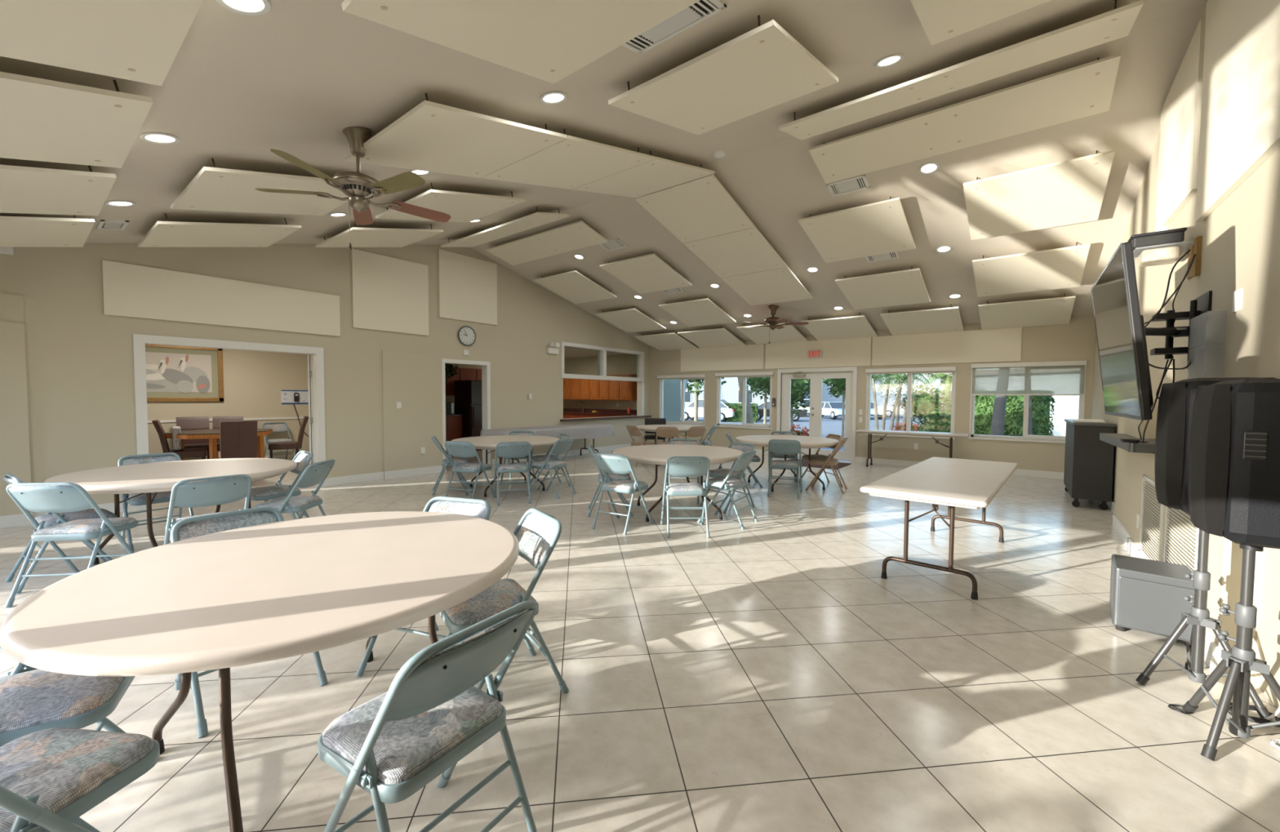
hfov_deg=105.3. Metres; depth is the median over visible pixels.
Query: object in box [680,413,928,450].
ground
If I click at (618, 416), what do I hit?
counter ledge
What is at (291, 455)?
trim
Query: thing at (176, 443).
cushion
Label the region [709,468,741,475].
seat cushion
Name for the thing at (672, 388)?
wall
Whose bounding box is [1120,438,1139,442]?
media box
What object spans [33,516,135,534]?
seat cushion
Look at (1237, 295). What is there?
switch plate
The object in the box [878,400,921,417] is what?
parked car
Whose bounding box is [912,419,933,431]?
shrub
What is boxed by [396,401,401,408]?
light switch
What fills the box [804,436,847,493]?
folding chair
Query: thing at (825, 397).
apartment building
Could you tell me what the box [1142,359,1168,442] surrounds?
cable
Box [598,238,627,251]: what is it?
ceiling vent
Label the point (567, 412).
base cabinet
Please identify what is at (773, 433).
cushion
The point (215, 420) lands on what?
leather chair
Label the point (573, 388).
upper cabinet
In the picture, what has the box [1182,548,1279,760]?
speaker stand
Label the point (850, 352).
wall panel
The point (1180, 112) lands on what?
wall panel
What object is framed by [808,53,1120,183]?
acoustic panel
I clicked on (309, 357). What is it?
bifold door
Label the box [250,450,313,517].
folding chair
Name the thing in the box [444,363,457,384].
plant
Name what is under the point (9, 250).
sensor
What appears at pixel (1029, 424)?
palm tree
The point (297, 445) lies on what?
leather chair
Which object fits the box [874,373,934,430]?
palm tree
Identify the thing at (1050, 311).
acoustic panel
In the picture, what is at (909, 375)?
window
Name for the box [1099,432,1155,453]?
corner shelf
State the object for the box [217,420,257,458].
leather chair
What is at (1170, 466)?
grille
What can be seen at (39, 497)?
folding chair
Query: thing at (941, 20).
acoustic panel
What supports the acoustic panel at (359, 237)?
hanging from the ceiling
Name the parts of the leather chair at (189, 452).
backrest, seat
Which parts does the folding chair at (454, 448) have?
leg, leg, backrest panel, frame, leg, leg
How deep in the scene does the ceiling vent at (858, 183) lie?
5.90 m
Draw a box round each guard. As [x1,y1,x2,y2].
[1202,351,1217,372]
[1204,318,1219,340]
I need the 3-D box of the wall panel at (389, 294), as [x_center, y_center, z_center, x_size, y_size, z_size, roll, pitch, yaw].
[-4.098,-2.006,8.084,0.035,1.215,1.230,2,3,38]
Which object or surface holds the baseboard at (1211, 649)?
attached to the wall at (1241, 244)
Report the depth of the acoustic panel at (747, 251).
7.67 m
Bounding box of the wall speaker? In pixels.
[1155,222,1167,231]
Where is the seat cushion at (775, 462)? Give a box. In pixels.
[771,459,798,465]
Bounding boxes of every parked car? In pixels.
[684,399,734,421]
[755,401,807,421]
[793,399,823,417]
[822,401,844,419]
[870,401,883,418]
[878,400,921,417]
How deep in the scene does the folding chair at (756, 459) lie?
7.51 m
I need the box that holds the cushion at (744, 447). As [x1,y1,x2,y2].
[729,443,751,452]
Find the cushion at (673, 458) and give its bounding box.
[673,457,704,458]
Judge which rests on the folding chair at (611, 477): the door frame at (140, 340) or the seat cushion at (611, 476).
the seat cushion at (611, 476)
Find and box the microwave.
[445,401,454,414]
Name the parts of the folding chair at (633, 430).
backrest panel, frame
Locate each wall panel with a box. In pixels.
[0,293,443,515]
[102,259,340,336]
[351,248,428,335]
[438,248,497,324]
[680,343,764,371]
[764,337,871,368]
[871,327,1022,365]
[1131,452,1261,680]
[1155,17,1205,227]
[1195,0,1279,222]
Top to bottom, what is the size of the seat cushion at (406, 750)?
0.039 m
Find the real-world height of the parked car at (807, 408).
1.632 m
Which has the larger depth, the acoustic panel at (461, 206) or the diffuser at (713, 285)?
the diffuser at (713, 285)
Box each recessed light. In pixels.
[104,200,136,206]
[139,132,180,144]
[216,0,271,15]
[328,212,347,217]
[408,169,431,175]
[470,218,481,222]
[539,91,567,104]
[573,253,584,259]
[633,294,642,298]
[669,320,677,324]
[709,283,719,288]
[742,313,751,317]
[806,266,818,272]
[832,306,844,310]
[874,53,904,67]
[918,161,939,173]
[935,245,951,253]
[947,293,961,298]
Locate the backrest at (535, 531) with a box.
[515,511,559,564]
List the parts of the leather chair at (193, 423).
backrest, seat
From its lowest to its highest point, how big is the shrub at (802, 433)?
0.969 m
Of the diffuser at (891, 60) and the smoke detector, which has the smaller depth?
the diffuser at (891, 60)
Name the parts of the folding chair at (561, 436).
leg, leg, frame, leg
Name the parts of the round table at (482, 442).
leg, leg, leg, leg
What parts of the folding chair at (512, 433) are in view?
frame, leg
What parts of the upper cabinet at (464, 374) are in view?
door, door, door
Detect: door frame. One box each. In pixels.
[133,333,326,509]
[441,358,490,471]
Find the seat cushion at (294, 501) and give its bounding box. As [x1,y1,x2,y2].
[254,496,320,507]
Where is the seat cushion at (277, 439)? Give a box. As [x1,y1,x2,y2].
[266,438,293,441]
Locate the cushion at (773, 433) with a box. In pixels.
[772,432,795,435]
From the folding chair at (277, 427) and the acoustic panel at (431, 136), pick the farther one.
the folding chair at (277, 427)
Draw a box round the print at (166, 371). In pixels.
[145,351,212,392]
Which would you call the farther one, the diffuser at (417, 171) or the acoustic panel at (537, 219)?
the acoustic panel at (537, 219)
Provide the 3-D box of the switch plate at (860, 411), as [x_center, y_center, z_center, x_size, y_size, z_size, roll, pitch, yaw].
[4.703,-0.081,10.400,0.070,0.120,0.012,2,3,38]
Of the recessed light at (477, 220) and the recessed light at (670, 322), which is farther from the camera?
the recessed light at (670, 322)
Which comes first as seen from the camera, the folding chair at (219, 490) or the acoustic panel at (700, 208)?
the folding chair at (219, 490)
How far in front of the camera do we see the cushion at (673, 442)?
6.77 m
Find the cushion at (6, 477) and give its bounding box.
[2,475,13,480]
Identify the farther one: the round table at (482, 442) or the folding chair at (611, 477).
the round table at (482, 442)
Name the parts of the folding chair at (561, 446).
leg, leg, frame, backrest panel, leg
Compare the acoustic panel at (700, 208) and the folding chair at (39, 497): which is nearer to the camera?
the folding chair at (39, 497)
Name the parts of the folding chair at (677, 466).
leg, leg, frame, backrest panel, leg, leg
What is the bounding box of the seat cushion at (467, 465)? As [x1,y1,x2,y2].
[453,462,490,469]
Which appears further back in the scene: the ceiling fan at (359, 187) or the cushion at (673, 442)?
the cushion at (673, 442)
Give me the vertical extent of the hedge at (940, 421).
1.373 m
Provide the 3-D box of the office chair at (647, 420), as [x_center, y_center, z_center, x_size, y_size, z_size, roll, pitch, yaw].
[0.354,0.497,11.460,0.500,0.871,0.544,0,2,3]
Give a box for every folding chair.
[0,646,135,831]
[0,727,159,831]
[1,473,116,593]
[4,482,137,607]
[117,452,194,551]
[164,474,251,544]
[170,506,328,738]
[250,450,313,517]
[254,458,335,519]
[262,422,295,459]
[317,600,537,831]
[355,496,491,676]
[431,435,472,495]
[439,507,568,693]
[444,440,496,498]
[493,441,531,505]
[500,430,534,481]
[526,437,576,499]
[529,432,570,489]
[586,444,633,516]
[591,452,653,534]
[626,425,655,466]
[656,426,679,444]
[660,456,710,537]
[664,438,700,504]
[684,426,706,444]
[697,449,757,529]
[699,424,717,445]
[700,441,755,513]
[725,433,762,487]
[767,439,802,498]
[768,431,797,483]
[799,433,843,488]
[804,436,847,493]
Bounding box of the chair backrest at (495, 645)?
[423,608,530,662]
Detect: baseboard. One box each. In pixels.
[0,440,649,528]
[649,440,1063,479]
[1106,499,1218,671]
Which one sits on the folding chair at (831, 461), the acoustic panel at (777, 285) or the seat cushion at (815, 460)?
the seat cushion at (815, 460)
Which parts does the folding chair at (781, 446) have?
leg, backrest panel, frame, leg, leg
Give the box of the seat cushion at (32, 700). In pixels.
[0,669,124,733]
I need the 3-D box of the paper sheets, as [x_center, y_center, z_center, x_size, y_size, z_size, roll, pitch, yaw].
[5.883,0.056,6.382,0.260,0.016,0.350,2,3,38]
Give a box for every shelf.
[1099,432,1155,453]
[1137,245,1181,266]
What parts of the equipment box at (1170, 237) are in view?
lid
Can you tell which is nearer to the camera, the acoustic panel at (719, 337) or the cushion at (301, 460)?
the cushion at (301, 460)
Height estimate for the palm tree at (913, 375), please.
3.331 m
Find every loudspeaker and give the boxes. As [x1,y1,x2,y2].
[1154,377,1276,515]
[1188,378,1279,551]
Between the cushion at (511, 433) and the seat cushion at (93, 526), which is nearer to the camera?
the seat cushion at (93, 526)
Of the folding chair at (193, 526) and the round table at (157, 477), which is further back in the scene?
the round table at (157, 477)
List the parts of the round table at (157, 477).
leg, leg, leg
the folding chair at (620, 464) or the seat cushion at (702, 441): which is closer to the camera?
the folding chair at (620, 464)
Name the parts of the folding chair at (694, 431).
backrest panel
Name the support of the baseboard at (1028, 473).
attached to the wall at (1074, 340)
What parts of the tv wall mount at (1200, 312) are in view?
mount arm, wall plate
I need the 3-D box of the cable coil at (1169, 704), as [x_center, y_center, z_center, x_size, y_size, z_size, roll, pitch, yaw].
[2.399,1.302,2.171,0.064,0.011,0.067,0,2,-6]
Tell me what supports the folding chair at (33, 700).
on the floor
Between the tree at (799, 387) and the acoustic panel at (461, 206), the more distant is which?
the tree at (799, 387)
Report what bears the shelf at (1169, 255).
attached to the wall at (1241, 244)
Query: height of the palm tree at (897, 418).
3.163 m
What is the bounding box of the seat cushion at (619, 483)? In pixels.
[603,479,647,488]
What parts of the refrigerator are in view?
door, door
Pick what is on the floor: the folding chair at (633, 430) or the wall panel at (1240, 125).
the folding chair at (633, 430)
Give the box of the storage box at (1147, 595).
[1109,554,1194,644]
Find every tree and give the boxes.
[680,377,726,421]
[680,379,688,402]
[737,377,759,423]
[737,377,769,423]
[768,377,810,430]
[822,377,845,446]
[871,373,902,429]
[871,373,917,430]
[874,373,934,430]
[877,374,928,427]
[883,373,944,431]
[897,373,936,423]
[899,383,951,424]
[918,373,952,411]
[990,395,1007,435]
[1027,395,1032,435]
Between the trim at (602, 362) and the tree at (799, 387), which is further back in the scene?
the tree at (799, 387)
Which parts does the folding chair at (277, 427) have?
frame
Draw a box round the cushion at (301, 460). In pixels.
[292,453,310,472]
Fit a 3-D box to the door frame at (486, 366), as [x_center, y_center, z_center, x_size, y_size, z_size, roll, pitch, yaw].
[-3.339,-0.030,9.299,0.180,2.050,1.030,2,3,38]
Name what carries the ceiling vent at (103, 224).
in the ceiling
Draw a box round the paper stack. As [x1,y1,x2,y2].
[1073,419,1106,422]
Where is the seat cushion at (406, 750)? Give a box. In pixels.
[322,685,502,784]
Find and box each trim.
[147,416,311,459]
[560,341,644,415]
[1115,403,1157,533]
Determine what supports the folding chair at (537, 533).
on the floor
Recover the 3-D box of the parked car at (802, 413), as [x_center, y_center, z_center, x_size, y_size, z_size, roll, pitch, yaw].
[10.590,-0.369,38.008,4.610,1.432,1.890,1,2,18]
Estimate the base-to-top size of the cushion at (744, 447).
0.190 m
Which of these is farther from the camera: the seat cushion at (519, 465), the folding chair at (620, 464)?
the seat cushion at (519, 465)
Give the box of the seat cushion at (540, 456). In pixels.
[532,454,560,459]
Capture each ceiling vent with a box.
[96,219,129,230]
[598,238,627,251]
[621,0,726,54]
[662,287,684,293]
[826,173,870,196]
[865,251,899,262]
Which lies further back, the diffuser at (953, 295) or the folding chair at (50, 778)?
the diffuser at (953, 295)
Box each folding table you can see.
[501,438,598,463]
[854,429,968,466]
[860,457,1018,599]
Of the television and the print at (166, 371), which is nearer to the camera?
the television
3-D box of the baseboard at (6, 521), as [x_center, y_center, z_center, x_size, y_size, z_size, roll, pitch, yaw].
[-3.458,0.946,9.020,0.070,0.120,12.270,2,3,38]
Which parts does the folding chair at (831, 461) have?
leg, frame, leg, backrest panel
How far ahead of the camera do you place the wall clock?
9.18 m
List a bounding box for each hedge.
[722,402,758,422]
[926,411,951,432]
[973,395,1055,435]
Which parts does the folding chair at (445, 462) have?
frame, leg, leg, leg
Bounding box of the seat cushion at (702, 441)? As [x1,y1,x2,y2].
[699,440,711,443]
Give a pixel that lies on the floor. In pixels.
(766, 675)
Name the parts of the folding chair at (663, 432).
backrest panel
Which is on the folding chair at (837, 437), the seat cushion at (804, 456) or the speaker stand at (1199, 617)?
the seat cushion at (804, 456)
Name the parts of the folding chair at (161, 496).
leg, frame, leg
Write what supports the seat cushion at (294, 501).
on the folding chair at (315, 473)
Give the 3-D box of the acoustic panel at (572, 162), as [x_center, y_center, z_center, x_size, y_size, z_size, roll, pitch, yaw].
[-0.691,-2.492,4.814,1.200,0.390,1.206,2,3,38]
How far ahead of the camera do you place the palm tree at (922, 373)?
25.29 m
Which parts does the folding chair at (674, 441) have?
frame, leg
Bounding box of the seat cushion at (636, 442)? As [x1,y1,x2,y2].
[631,440,654,444]
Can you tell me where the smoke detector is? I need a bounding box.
[711,150,725,158]
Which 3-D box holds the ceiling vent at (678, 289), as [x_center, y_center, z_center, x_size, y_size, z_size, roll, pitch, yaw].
[0.631,-2.505,9.703,0.440,0.073,0.256,2,3,38]
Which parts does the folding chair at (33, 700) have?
frame, leg, leg, leg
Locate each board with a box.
[280,390,308,404]
[1186,235,1202,279]
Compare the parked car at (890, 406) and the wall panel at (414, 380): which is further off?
the parked car at (890, 406)
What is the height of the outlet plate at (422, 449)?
0.110 m
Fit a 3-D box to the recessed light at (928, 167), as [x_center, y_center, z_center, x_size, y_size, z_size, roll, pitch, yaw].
[3.212,-2.753,5.429,0.199,0.054,0.193,2,3,32]
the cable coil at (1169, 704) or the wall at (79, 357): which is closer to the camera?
the cable coil at (1169, 704)
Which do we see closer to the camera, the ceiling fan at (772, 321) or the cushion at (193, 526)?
the cushion at (193, 526)
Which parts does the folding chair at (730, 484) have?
leg, frame, backrest panel, leg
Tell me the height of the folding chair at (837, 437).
0.811 m
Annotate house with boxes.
[927,373,1079,435]
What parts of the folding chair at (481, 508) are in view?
leg, frame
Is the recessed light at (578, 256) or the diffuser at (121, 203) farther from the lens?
the recessed light at (578, 256)
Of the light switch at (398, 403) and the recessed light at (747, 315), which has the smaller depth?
the light switch at (398, 403)
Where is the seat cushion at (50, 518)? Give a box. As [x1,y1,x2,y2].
[34,508,115,525]
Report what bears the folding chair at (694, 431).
on the floor
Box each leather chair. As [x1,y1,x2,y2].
[151,419,207,459]
[176,416,209,458]
[212,415,243,450]
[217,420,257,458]
[268,416,308,457]
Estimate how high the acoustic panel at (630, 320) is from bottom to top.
0.390 m
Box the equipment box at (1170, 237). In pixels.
[1127,227,1186,257]
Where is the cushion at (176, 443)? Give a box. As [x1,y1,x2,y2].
[172,426,181,449]
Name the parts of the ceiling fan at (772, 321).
blade, blade, blade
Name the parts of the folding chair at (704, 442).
frame, backrest panel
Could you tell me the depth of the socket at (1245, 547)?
1.90 m
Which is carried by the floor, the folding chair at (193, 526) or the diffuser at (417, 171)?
the folding chair at (193, 526)
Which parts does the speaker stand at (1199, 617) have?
leg, knob, knob, leg, leg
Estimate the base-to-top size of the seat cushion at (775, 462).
0.039 m
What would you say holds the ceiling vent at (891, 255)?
in the ceiling
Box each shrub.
[790,423,822,437]
[893,422,922,431]
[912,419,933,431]
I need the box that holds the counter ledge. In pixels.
[560,415,651,421]
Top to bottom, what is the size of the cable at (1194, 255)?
0.647 m
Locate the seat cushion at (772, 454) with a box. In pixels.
[771,453,795,455]
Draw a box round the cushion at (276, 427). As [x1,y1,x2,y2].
[263,422,287,432]
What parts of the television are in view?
casing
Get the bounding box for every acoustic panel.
[0,0,203,85]
[0,71,153,168]
[0,164,116,215]
[0,215,94,247]
[137,213,301,247]
[170,158,348,215]
[315,222,443,247]
[341,0,699,84]
[344,93,567,177]
[375,182,526,222]
[440,206,570,247]
[481,128,655,189]
[485,219,607,265]
[533,270,616,303]
[573,151,715,197]
[595,306,666,332]
[600,251,692,293]
[608,14,838,134]
[635,173,755,243]
[635,330,697,351]
[658,296,736,326]
[677,325,745,347]
[683,226,786,277]
[720,266,812,305]
[736,321,807,344]
[778,0,1143,139]
[798,196,915,262]
[800,312,877,340]
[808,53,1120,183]
[835,266,930,309]
[880,304,964,335]
[910,0,1050,45]
[963,149,1115,239]
[972,241,1089,297]
[977,293,1075,329]
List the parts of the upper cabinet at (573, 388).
door panel, door, door panel, door, door panel, door, door, door panel, door, door panel, door panel, door, door panel, door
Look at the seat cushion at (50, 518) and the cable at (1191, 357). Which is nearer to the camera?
the cable at (1191, 357)
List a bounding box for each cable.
[293,404,309,436]
[1137,405,1152,442]
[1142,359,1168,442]
[1144,249,1191,324]
[1144,253,1195,328]
[1148,355,1192,369]
[1155,355,1174,399]
[1170,264,1190,327]
[1264,704,1279,719]
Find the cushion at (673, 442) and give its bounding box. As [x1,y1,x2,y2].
[671,440,697,444]
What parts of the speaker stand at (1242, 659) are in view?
leg, leg, knob, knob, leg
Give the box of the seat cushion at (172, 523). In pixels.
[170,511,224,526]
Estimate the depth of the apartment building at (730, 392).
54.42 m
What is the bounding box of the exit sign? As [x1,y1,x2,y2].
[807,349,822,358]
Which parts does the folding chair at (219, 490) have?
leg, backrest panel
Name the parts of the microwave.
control panel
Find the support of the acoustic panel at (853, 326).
attached to the ceiling
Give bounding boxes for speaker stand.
[1135,528,1272,719]
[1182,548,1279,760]
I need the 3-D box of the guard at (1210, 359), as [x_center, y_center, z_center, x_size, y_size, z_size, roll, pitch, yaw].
[3.558,-0.337,3.075,0.075,0.195,0.380,2,3,38]
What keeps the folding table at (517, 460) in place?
on the floor
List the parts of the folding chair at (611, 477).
leg, frame, leg, leg, leg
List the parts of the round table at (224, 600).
leg, leg, leg, leg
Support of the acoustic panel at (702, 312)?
hanging from the ceiling
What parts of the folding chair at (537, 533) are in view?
leg, leg, backrest panel, frame, leg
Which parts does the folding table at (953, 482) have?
leg, leg, leg, leg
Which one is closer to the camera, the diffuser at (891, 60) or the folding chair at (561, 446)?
the diffuser at (891, 60)
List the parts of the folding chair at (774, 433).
frame, leg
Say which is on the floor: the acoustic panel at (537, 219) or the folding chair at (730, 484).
the folding chair at (730, 484)
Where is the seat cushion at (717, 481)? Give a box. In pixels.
[703,476,744,486]
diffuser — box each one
[109,201,132,205]
[145,134,174,142]
[222,0,264,11]
[331,213,345,216]
[412,169,427,173]
[543,93,564,102]
[574,254,582,258]
[711,284,718,287]
[808,267,817,271]
[878,56,900,65]
[921,164,936,172]
[937,246,950,251]
[950,294,959,297]
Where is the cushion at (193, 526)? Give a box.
[177,511,276,540]
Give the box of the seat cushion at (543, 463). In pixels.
[531,459,565,466]
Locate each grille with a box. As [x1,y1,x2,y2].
[1139,475,1164,561]
[1154,382,1186,509]
[1163,506,1199,571]
[1188,384,1231,536]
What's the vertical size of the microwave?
0.300 m
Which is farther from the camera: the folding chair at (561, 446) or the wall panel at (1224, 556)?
the folding chair at (561, 446)
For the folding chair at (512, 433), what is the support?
on the floor
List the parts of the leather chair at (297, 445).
leg, seat, backrest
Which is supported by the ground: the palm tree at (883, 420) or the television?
the palm tree at (883, 420)
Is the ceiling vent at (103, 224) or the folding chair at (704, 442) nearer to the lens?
the ceiling vent at (103, 224)
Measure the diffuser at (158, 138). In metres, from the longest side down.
0.148 x 0.148 x 0.001 m
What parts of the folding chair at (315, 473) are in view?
leg, leg, leg, frame, backrest panel, leg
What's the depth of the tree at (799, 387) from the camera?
16.59 m
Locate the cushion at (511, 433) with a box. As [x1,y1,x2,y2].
[510,431,533,435]
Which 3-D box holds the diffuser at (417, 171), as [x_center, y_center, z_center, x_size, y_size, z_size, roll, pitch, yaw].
[-2.099,-2.329,4.659,0.148,0.001,0.148,2,16,38]
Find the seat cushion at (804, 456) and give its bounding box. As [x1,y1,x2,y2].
[802,454,829,458]
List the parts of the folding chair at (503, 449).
leg, leg, frame, backrest panel, leg, leg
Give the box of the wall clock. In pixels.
[457,325,475,346]
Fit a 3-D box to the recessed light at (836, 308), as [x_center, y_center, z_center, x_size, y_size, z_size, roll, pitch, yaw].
[3.805,-2.067,9.367,0.199,0.054,0.193,2,3,32]
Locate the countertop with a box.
[445,413,463,416]
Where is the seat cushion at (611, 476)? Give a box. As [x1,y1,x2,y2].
[598,471,631,479]
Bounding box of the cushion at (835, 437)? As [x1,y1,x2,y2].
[827,435,839,447]
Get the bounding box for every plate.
[420,447,425,453]
[462,349,468,355]
[858,408,862,414]
[914,443,918,448]
[1136,513,1139,528]
[1231,287,1243,312]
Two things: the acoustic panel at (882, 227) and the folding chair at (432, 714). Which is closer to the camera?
the folding chair at (432, 714)
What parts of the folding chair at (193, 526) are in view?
leg, frame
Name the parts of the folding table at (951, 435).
leg, leg, leg, leg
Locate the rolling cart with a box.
[1063,418,1115,510]
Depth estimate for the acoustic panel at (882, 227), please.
6.60 m
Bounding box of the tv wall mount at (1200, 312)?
[1144,290,1212,368]
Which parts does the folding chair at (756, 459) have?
backrest panel, leg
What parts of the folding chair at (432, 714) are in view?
leg, frame, backrest panel, leg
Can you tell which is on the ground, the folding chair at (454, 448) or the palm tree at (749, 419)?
the palm tree at (749, 419)
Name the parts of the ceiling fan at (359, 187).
blade, blade, pull chain, blade, blade, blade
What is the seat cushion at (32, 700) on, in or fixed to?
on the folding chair at (33, 700)
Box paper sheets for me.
[1075,418,1104,421]
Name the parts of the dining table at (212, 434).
leg, leg, leg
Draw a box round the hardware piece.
[772,397,775,406]
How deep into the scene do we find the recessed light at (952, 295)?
8.21 m
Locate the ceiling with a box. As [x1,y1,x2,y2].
[0,0,1205,358]
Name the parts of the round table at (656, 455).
leg, leg, leg, leg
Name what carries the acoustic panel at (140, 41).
hanging from the ceiling
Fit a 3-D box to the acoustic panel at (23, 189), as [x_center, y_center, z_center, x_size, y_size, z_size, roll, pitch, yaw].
[-4.575,-1.595,3.363,1.220,0.395,1.226,2,3,38]
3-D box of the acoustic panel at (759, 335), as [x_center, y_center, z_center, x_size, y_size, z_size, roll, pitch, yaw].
[2.968,-1.880,10.977,1.210,0.366,1.106,2,3,38]
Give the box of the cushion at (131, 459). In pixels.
[121,454,177,465]
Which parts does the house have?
pane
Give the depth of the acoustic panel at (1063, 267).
6.92 m
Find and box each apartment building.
[684,377,769,407]
[803,373,881,406]
[881,373,940,406]
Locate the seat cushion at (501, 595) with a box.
[444,578,536,624]
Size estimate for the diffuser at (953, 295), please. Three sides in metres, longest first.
0.148 x 0.148 x 0.001 m
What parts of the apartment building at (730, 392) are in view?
pane, pane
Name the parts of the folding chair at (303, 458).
leg, frame, leg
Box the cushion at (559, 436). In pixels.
[557,434,567,439]
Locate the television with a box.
[1091,241,1153,420]
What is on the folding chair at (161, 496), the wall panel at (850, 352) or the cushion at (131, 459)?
the cushion at (131, 459)
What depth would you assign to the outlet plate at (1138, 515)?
4.15 m
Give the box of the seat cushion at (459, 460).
[442,457,470,463]
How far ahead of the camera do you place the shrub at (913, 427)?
23.92 m
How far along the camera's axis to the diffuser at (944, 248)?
6.91 m
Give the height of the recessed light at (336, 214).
0.054 m
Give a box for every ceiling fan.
[254,126,451,249]
[744,304,808,343]
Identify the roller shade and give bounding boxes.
[657,373,706,379]
[715,371,773,377]
[865,366,956,373]
[971,360,1086,395]
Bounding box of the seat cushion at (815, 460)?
[808,457,838,462]
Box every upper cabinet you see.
[444,367,481,395]
[563,373,637,400]
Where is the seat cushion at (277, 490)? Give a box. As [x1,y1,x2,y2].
[250,484,299,496]
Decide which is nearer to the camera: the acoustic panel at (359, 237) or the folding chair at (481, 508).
the folding chair at (481, 508)
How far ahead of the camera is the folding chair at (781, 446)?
6.81 m
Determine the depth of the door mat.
9.96 m
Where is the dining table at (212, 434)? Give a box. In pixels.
[164,428,272,460]
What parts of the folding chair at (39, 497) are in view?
leg, backrest panel, leg, frame, leg, leg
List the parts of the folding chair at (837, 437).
leg, leg, frame, leg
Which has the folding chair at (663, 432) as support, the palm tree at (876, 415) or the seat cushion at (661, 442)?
the seat cushion at (661, 442)
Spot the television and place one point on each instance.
(1121, 337)
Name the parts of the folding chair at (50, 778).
leg, frame, leg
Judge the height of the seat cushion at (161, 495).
0.039 m
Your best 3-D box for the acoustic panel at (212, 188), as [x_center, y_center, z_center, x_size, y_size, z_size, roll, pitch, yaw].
[-3.289,-2.020,4.394,1.220,0.388,1.196,2,3,38]
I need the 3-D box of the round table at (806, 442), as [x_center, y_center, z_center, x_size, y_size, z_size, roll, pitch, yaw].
[2.273,0.724,7.637,1.550,0.740,1.550,0,2,-12]
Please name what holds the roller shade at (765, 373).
attached to the wall at (1074, 340)
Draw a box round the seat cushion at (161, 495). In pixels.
[127,490,171,500]
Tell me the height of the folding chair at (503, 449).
0.811 m
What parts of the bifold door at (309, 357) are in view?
door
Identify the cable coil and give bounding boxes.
[1168,703,1192,714]
[1227,702,1279,727]
[1270,738,1279,750]
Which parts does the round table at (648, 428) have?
leg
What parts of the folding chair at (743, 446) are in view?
leg, frame, leg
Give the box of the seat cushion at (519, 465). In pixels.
[496,462,527,469]
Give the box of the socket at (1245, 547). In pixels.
[1239,543,1263,551]
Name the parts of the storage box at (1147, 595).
panel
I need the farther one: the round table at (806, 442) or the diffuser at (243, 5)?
the round table at (806, 442)
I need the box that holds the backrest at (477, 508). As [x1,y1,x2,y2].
[428,500,486,519]
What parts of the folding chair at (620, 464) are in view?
leg, backrest panel, frame, leg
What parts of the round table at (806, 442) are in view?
leg, leg, leg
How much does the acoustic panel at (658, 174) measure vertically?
0.392 m
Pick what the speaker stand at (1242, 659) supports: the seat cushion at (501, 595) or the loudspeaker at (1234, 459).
the loudspeaker at (1234, 459)
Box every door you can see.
[307,355,314,464]
[776,366,857,462]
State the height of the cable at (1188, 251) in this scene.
0.608 m
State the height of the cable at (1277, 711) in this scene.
0.992 m
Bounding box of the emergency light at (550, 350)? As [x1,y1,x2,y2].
[547,342,559,354]
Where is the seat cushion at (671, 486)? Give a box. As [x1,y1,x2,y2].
[666,482,704,491]
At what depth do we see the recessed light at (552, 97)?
3.48 m
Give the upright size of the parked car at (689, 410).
1.632 m
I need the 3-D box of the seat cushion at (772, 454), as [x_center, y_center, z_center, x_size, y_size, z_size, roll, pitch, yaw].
[2.394,0.623,8.148,0.392,0.039,0.370,1,2,16]
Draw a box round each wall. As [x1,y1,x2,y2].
[0,243,650,504]
[146,348,481,460]
[563,315,1095,472]
[663,378,680,421]
[1091,0,1279,708]
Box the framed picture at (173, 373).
[145,343,223,401]
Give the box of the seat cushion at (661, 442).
[657,441,669,444]
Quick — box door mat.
[786,458,850,469]
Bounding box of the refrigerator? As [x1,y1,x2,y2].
[454,379,482,449]
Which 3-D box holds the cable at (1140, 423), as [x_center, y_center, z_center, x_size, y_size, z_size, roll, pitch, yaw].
[3.700,0.072,3.564,0.120,0.307,1.571,2,3,41]
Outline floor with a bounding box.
[0,448,1279,831]
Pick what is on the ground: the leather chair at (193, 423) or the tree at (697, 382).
the tree at (697, 382)
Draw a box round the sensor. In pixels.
[0,246,13,255]
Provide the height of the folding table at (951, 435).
0.730 m
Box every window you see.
[658,377,705,426]
[715,376,772,429]
[864,370,955,439]
[968,364,1086,443]
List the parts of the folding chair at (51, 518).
backrest panel, leg, frame, leg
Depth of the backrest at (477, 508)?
2.76 m
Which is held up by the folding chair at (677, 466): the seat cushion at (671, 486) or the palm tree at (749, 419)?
the seat cushion at (671, 486)
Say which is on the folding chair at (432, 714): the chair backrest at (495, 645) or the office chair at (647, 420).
the chair backrest at (495, 645)
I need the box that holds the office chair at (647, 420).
[644,417,666,441]
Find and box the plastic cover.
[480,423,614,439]
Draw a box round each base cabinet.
[445,413,463,452]
[563,408,636,417]
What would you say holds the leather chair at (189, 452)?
on the floor
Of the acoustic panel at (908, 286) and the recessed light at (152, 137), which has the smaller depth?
the recessed light at (152, 137)
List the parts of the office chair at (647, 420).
seat, backrest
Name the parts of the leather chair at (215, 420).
seat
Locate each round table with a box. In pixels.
[0,511,519,831]
[44,457,297,564]
[451,435,559,497]
[613,444,743,521]
[636,424,706,444]
[735,435,839,491]

